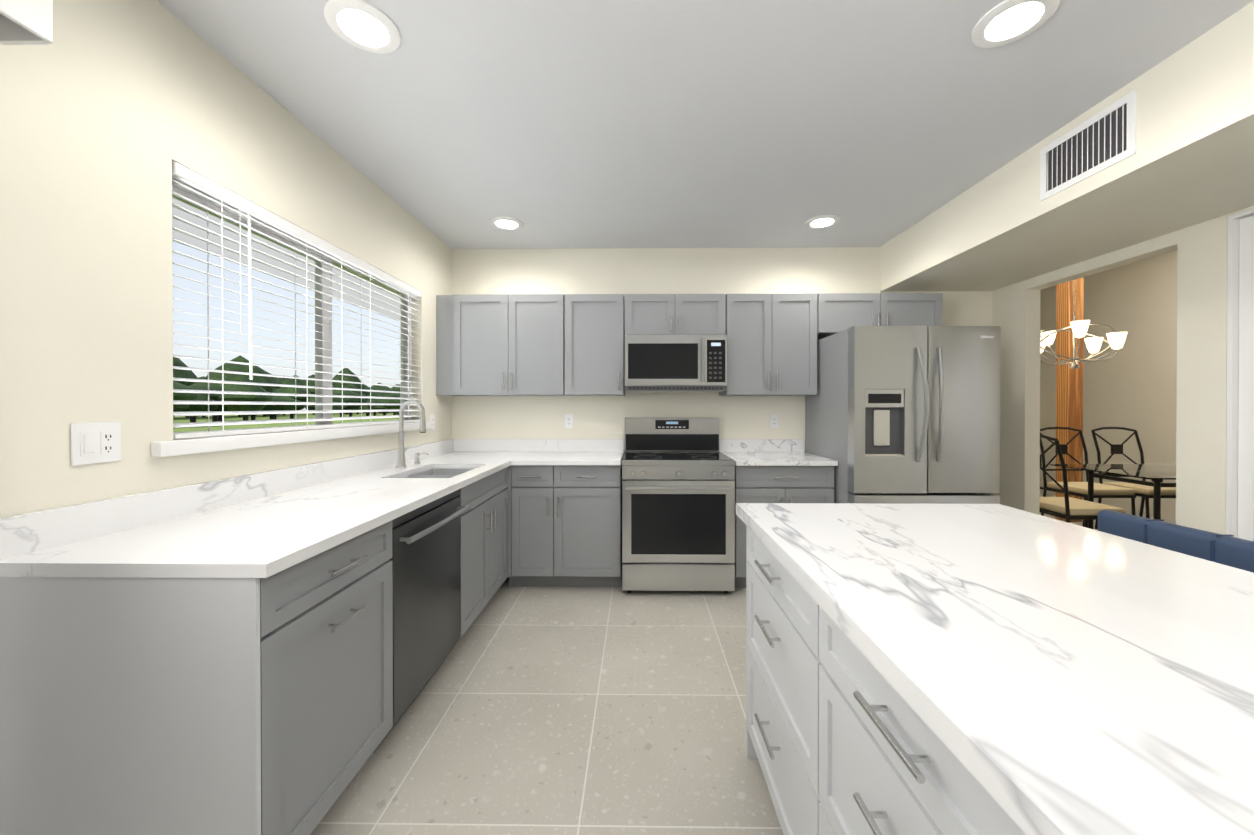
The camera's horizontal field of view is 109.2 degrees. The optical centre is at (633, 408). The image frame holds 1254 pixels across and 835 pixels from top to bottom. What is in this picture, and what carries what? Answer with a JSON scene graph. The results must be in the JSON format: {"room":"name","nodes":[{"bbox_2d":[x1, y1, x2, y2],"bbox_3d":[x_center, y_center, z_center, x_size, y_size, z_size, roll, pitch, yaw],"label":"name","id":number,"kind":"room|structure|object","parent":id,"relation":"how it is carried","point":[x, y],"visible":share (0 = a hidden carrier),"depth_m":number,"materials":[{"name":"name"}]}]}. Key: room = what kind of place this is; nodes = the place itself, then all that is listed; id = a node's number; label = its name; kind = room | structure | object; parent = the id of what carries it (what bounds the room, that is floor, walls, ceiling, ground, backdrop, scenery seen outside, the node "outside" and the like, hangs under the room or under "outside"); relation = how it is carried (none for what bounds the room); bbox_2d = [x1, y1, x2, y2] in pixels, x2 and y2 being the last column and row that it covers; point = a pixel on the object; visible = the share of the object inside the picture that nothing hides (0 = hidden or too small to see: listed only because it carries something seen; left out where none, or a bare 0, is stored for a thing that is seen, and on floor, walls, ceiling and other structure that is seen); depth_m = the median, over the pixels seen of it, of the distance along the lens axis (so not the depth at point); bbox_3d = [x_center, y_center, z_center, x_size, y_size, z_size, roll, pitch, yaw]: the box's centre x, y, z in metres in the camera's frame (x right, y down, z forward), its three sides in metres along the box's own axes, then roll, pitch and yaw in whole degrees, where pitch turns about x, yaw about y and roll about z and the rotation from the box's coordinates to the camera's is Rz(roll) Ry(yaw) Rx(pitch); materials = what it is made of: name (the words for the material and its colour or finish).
{"room":"kitchen","nodes":[
{"label":"kitchen","id":0,"kind":"room"},
{"bbox_2d":[0,0,451,517],"bbox_3d":[-1.603,-0.013,0.673,0.150,2.570,6.300,0,0,1],"label":"wall","id":1,"kind":"structure","parent":0,"point":[111,111],"depth_m":1.34,"materials":[{"name":"beige paint"}]},
{"bbox_2d":[0,0,52,44],"bbox_3d":[-1.477,-0.935,-0.228,0.124,0.122,2.612,0,0,1],"label":"blind valance","id":2,"kind":"object","parent":1,"relation":"attached to","point":[26,22],"visible":1,"depth_m":1.06,"materials":[{"name":"white"}]},
{"bbox_2d":[71,422,120,465],"bbox_3d":[-1.516,0.097,1.262,0.010,0.116,0.116,0,0,1],"label":"outlet","id":3,"kind":"object","parent":1,"relation":"attached to","point":[95,442],"visible":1,"depth_m":1.25,"materials":[{"name":"white plastic"}]},
{"bbox_2d":[151,422,430,456],"bbox_3d":[-1.529,0.124,2.317,0.110,0.049,1.830,0,0,1],"label":"window sill","id":4,"kind":"structure","parent":1,"relation":"attached to","point":[177,447],"depth_m":1.77,"materials":[{"name":"white paint"}]},
{"bbox_2d":[172,184,410,432],"bbox_3d":[-1.609,-0.361,2.316,0.050,0.930,1.690,0,0,1],"label":"window","id":5,"kind":"structure","parent":1,"relation":"in","point":[186,306],"depth_m":1.99,"materials":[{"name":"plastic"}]},
{"bbox_2d":[172,162,420,438],"bbox_3d":[-1.529,-0.363,2.315,0.080,0.922,1.674,0,0,1],"label":"window blind","id":6,"kind":"object","parent":5,"relation":"attached to","point":[193,182],"visible":0.9,"depth_m":1.89,"materials":[{"name":"white plastic"}]},
{"bbox_2d":[430,414,434,429],"bbox_3d":[-1.492,0.099,3.312,0.008,0.116,0.070,0,0,1],"label":"outlet","id":7,"kind":"object","parent":1,"relation":"attached to","point":[432,418],"visible":1,"depth_m":3.31,"materials":[{"name":"white plastic"}]},
{"bbox_2d":[157,0,1253,248],"bbox_3d":[0.596,-1.348,0.639,4.550,0.100,6.300,0,0,1],"label":"ceiling","id":8,"kind":"structure","parent":0,"point":[461,124],"depth_m":1.89,"materials":[{"name":"paint"}]},
{"bbox_2d":[324,0,400,53],"bbox_3d":[-0.918,-1.296,1.518,0.224,0.012,0.224,0,0,1],"label":"recessed light","id":9,"kind":"object","parent":8,"relation":"in","point":[364,25],"visible":1,"depth_m":1.50,"materials":[{"name":"white plastic"}]},
{"bbox_2d":[490,216,522,229],"bbox_3d":[-0.893,-1.304,3.148,0.224,0.012,0.224,0,0,1],"label":"recessed light","id":10,"kind":"object","parent":8,"relation":"in","point":[505,223],"visible":1,"depth_m":3.13,"materials":[{"name":"white plastic"}]},
{"bbox_2d":[805,215,839,228],"bbox_3d":[1.321,-1.304,3.121,0.224,0.012,0.224,0,0,1],"label":"recessed light","id":11,"kind":"object","parent":8,"relation":"in","point":[821,221],"visible":1,"depth_m":3.10,"materials":[{"name":"white plastic"}]},
{"bbox_2d":[971,0,1059,47],"bbox_3d":[1.272,-1.296,1.492,0.224,0.012,0.224,0,0,1],"label":"recessed light","id":12,"kind":"object","parent":8,"relation":"in","point":[1005,22],"visible":1,"depth_m":1.49,"materials":[{"name":"white plastic"}]},
{"bbox_2d":[452,247,991,451],"bbox_3d":[0.763,-0.393,3.717,4.510,3.300,0.150,0,0,1],"label":"wall","id":13,"kind":"structure","parent":0,"point":[795,270],"depth_m":3.65,"materials":[{"name":"beige paint"}]},
{"bbox_2d":[448,294,571,395],"bbox_3d":[-0.905,-0.482,3.501,0.895,0.756,0.318,0,0,1],"label":"upper cabinet","id":14,"kind":"object","parent":13,"relation":"attached to","point":[530,345],"depth_m":3.35,"materials":[{"name":"grey paint"}]},
{"bbox_2d":[565,414,572,427],"bbox_3d":[-0.528,0.102,3.656,0.070,0.116,0.008,0,0,1],"label":"outlet","id":15,"kind":"object","parent":13,"relation":"attached to","point":[568,420],"visible":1,"depth_m":3.65,"materials":[{"name":"white plastic"}]},
{"bbox_2d":[572,294,624,395],"bbox_3d":[-0.324,-0.482,3.494,0.507,0.756,0.318,0,0,1],"label":"upper cabinet","id":16,"kind":"object","parent":13,"relation":"attached to","point":[598,343],"depth_m":3.34,"materials":[{"name":"grey paint"}]},
{"bbox_2d":[624,294,727,340],"bbox_3d":[0.314,-0.703,3.486,0.756,0.315,0.318,0,0,1],"label":"upper cabinet","id":17,"kind":"object","parent":13,"relation":"attached to","point":[644,314],"depth_m":3.33,"materials":[{"name":"grey paint"}]},
{"bbox_2d":[625,335,726,391],"bbox_3d":[0.313,-0.338,3.417,0.748,0.408,0.458,0,0,1],"label":"microwave","id":18,"kind":"object","parent":17,"relation":"attached to","point":[675,363],"visible":1,"depth_m":3.25,"materials":[{"name":"silver metal"}]},
{"bbox_2d":[719,293,819,395],"bbox_3d":[1.035,-0.482,3.478,0.674,0.756,0.318,0,0,1],"label":"upper cabinet","id":19,"kind":"object","parent":13,"relation":"attached to","point":[772,338],"depth_m":3.32,"materials":[{"name":"grey paint"}]},
{"bbox_2d":[770,414,778,427],"bbox_3d":[1.150,0.102,3.636,0.070,0.116,0.008,0,0,1],"label":"outlet","id":20,"kind":"object","parent":13,"relation":"attached to","point":[774,420],"visible":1,"depth_m":3.63,"materials":[{"name":"white plastic"}]},
{"bbox_2d":[820,293,942,338],"bbox_3d":[1.837,-0.714,3.467,0.918,0.293,0.318,0,0,1],"label":"upper cabinet","id":21,"kind":"object","parent":13,"relation":"attached to","point":[839,312],"depth_m":3.31,"materials":[{"name":"grey paint"}]},
{"bbox_2d":[310,492,1175,834],"bbox_3d":[2.494,1.293,2.480,8.400,0.060,10.100,0,0,1],"label":"floor","id":22,"kind":"structure","parent":0,"point":[530,710],"depth_m":1.75,"materials":[{"name":"tile"}]},
{"bbox_2d":[0,520,392,834],"bbox_3d":[-1.199,0.831,1.341,0.638,0.876,0.582,0,0,1],"label":"base cabinet","id":23,"kind":"object","parent":22,"relation":"on","point":[196,706],"depth_m":1.05,"materials":[{"name":"grey paint"}]},
{"bbox_2d":[373,489,468,752],"bbox_3d":[-1.136,0.829,1.941,0.654,0.872,0.612,0,0,1],"label":"dishwasher","id":24,"kind":"object","parent":22,"relation":"on","point":[426,556],"visible":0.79,"depth_m":1.85,"materials":[{"name":"grey metal"}]},
{"bbox_2d":[459,467,511,636],"bbox_3d":[-1.174,0.824,2.672,0.656,0.876,0.840,0,0,1],"label":"base cabinet","id":25,"kind":"object","parent":22,"relation":"on","point":[486,526],"depth_m":2.60,"materials":[{"name":"grey paint"}]},
{"bbox_2d":[508,465,563,586],"bbox_3d":[-0.680,0.821,3.336,0.392,0.876,0.656,0,0,1],"label":"base cabinet","id":26,"kind":"object","parent":22,"relation":"on","point":[537,490],"depth_m":3.07,"materials":[{"name":"grey paint"}]},
{"bbox_2d":[0,400,531,577],"bbox_3d":[-1.161,0.263,2.354,0.690,0.629,2.626,0,0,1],"label":"countertop","id":27,"kind":"structure","parent":26,"relation":"on","point":[265,524],"depth_m":1.38,"materials":[{"name":"stone"}]},
{"bbox_2d":[396,400,428,467],"bbox_3d":[-1.329,0.150,2.760,0.178,0.408,0.239,0,0,1],"label":"faucet","id":28,"kind":"object","parent":27,"relation":"on","point":[401,461],"depth_m":2.66,"materials":[{"name":"silver metal"}]},
{"bbox_2d":[516,439,623,464],"bbox_3d":[-0.443,0.317,3.335,0.722,0.132,0.646,0,0,1],"label":"countertop","id":29,"kind":"structure","parent":26,"relation":"on","point":[534,451],"depth_m":3.56,"materials":[{"name":"stone"}]},
{"bbox_2d":[564,462,621,586],"bbox_3d":[-0.343,0.821,3.361,0.520,0.876,0.598,0,0,1],"label":"base cabinet","id":30,"kind":"object","parent":22,"relation":"on","point":[592,493],"depth_m":3.07,"materials":[{"name":"grey paint"}]},
{"bbox_2d":[622,418,734,593],"bbox_3d":[0.306,0.666,3.272,0.762,1.185,0.692,0,0,1],"label":"range","id":31,"kind":"object","parent":22,"relation":"on","point":[678,504],"visible":1,"depth_m":2.98,"materials":[{"name":"silver metal"}]},
{"bbox_2d":[746,526,809,834],"bbox_3d":[0.719,0.831,1.300,0.620,0.876,0.653,0,0,1],"label":"base cabinet","id":32,"kind":"object","parent":22,"relation":"on","point":[777,606],"depth_m":1.26,"materials":[{"name":"white paint"}]},
{"bbox_2d":[736,503,1253,834],"bbox_3d":[0.840,0.378,-0.070,0.965,0.042,3.430,0,0,1],"label":"countertop","id":33,"kind":"structure","parent":32,"relation":"on","point":[1042,675],"depth_m":0.66,"materials":[{"name":"stone"}]},
{"bbox_2d":[734,465,833,587],"bbox_3d":[1.038,0.821,3.344,0.675,0.876,0.598,0,0,1],"label":"base cabinet","id":34,"kind":"object","parent":22,"relation":"on","point":[753,484],"depth_m":3.05,"materials":[{"name":"grey paint"}]},
{"bbox_2d":[719,439,837,465],"bbox_3d":[1.040,0.317,3.325,0.688,0.132,0.633,0,0,1],"label":"countertop","id":35,"kind":"structure","parent":34,"relation":"on","point":[745,452],"depth_m":3.48,"materials":[{"name":"stone"}]},
{"bbox_2d":[805,326,1000,503],"bbox_3d":[1.844,0.369,3.164,0.911,1.780,0.898,0,0,1],"label":"refrigerator","id":36,"kind":"object","parent":22,"relation":"on","point":[902,414],"visible":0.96,"depth_m":2.79,"materials":[{"name":"grey metal"}]},
{"bbox_2d":[810,596,1025,834],"bbox_3d":[0.702,0.834,0.647,0.600,0.876,0.655,0,0,1],"label":"base cabinet","id":37,"kind":"object","parent":22,"relation":"on","point":[842,738],"depth_m":0.74,"materials":[{"name":"white paint"}]},
{"bbox_2d":[1055,277,1083,521],"bbox_3d":[4.884,-0.349,4.993,0.160,3.198,0.160,0,0,1],"label":"curtain","id":38,"kind":"object","parent":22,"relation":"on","point":[1069,396],"visible":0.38,"depth_m":4.92,"materials":[{"name":"orange fabric"}]},
{"bbox_2d":[1039,434,1124,522],"bbox_3d":[3.457,0.727,3.596,0.564,1.063,0.464,0,0,1],"label":"dining chair","id":39,"kind":"object","parent":22,"relation":"on","point":[1067,507],"visible":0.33,"depth_m":3.42,"materials":[{"name":"grey metal"}]},
{"bbox_2d":[1040,427,1135,527],"bbox_3d":[4.467,0.723,4.434,0.464,1.063,0.564,0,0,1],"label":"dining chair","id":40,"kind":"object","parent":22,"relation":"on","point":[1079,489],"visible":0.56,"depth_m":4.40,"materials":[{"name":"grey metal"}]},
{"bbox_2d":[1050,464,1175,528],"bbox_3d":[4.523,0.881,3.654,1.470,0.752,0.800,0,0,1],"label":"glass dining table","id":41,"kind":"object","parent":22,"relation":"on","point":[1156,474],"visible":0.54,"depth_m":3.66,"materials":[{"name":"clear"}]},
{"bbox_2d":[1091,427,1175,528],"bbox_3d":[5.037,0.723,4.427,0.464,1.063,0.564,0,0,1],"label":"dining chair","id":42,"kind":"object","parent":22,"relation":"on","point":[1145,492],"visible":0.65,"depth_m":4.59,"materials":[{"name":"grey metal"}]},
{"bbox_2d":[1098,510,1253,572],"bbox_3d":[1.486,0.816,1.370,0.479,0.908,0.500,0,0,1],"label":"sofa","id":43,"kind":"object","parent":22,"relation":"on","point":[1230,551],"visible":0.15,"depth_m":1.35,"materials":[{"name":"blue fabric"}]},
{"bbox_2d":[880,1,1253,290],"bbox_3d":[2.421,-1.118,0.619,0.900,0.360,6.000,0,0,1],"label":"soffit","id":44,"kind":"structure","parent":0,"point":[1189,162],"depth_m":2.07,"materials":[{"name":"beige paint"}]},
{"bbox_2d":[1040,90,1135,200],"bbox_3d":[1.982,-1.135,1.966,0.010,0.250,0.415,0,0,1],"label":"ceiling vent","id":45,"kind":"object","parent":44,"relation":"in","point":[1105,138],"visible":1,"depth_m":1.94,"materials":[{"name":"white plastic"}]},
{"bbox_2d":[1040,250,1177,520],"bbox_3d":[6.088,-0.395,4.028,0.150,3.300,6.900,0,0,1],"label":"wall","id":46,"kind":"structure","parent":0,"point":[1132,384],"depth_m":5.42,"materials":[{"name":"paint"}]},
{"bbox_2d":[991,206,1253,534],"bbox_3d":[2.925,-0.378,0.541,0.110,3.300,6.150,0,0,1],"label":"wall","id":47,"kind":"structure","parent":0,"point":[1202,295],"depth_m":2.34,"materials":[{"name":"beige paint"}]},
{"bbox_2d":[1226,208,1253,540],"bbox_3d":[2.938,0.168,1.571,0.106,2.199,1.203,0,0,1],"label":"louvered closet door","id":48,"kind":"structure","parent":47,"relation":"in","point":[1240,429],"depth_m":2.14,"materials":[{"name":"white painted wood"}]},
{"bbox_3d":[4.868,-1.995,4.035,3.690,0.100,6.900,0,0,1],"label":"ceiling","id":49,"kind":"structure","parent":0,"visible":0},
{"bbox_2d":[1040,279,1127,368],"bbox_3d":[3.962,-1.149,4.024,0.674,1.589,0.593,0,0,1],"label":"chandelier","id":50,"kind":"object","parent":49,"relation":"hanging from","point":[1116,341],"visible":0.71,"depth_m":3.98,"materials":[{"name":"white glass"}]}
]}

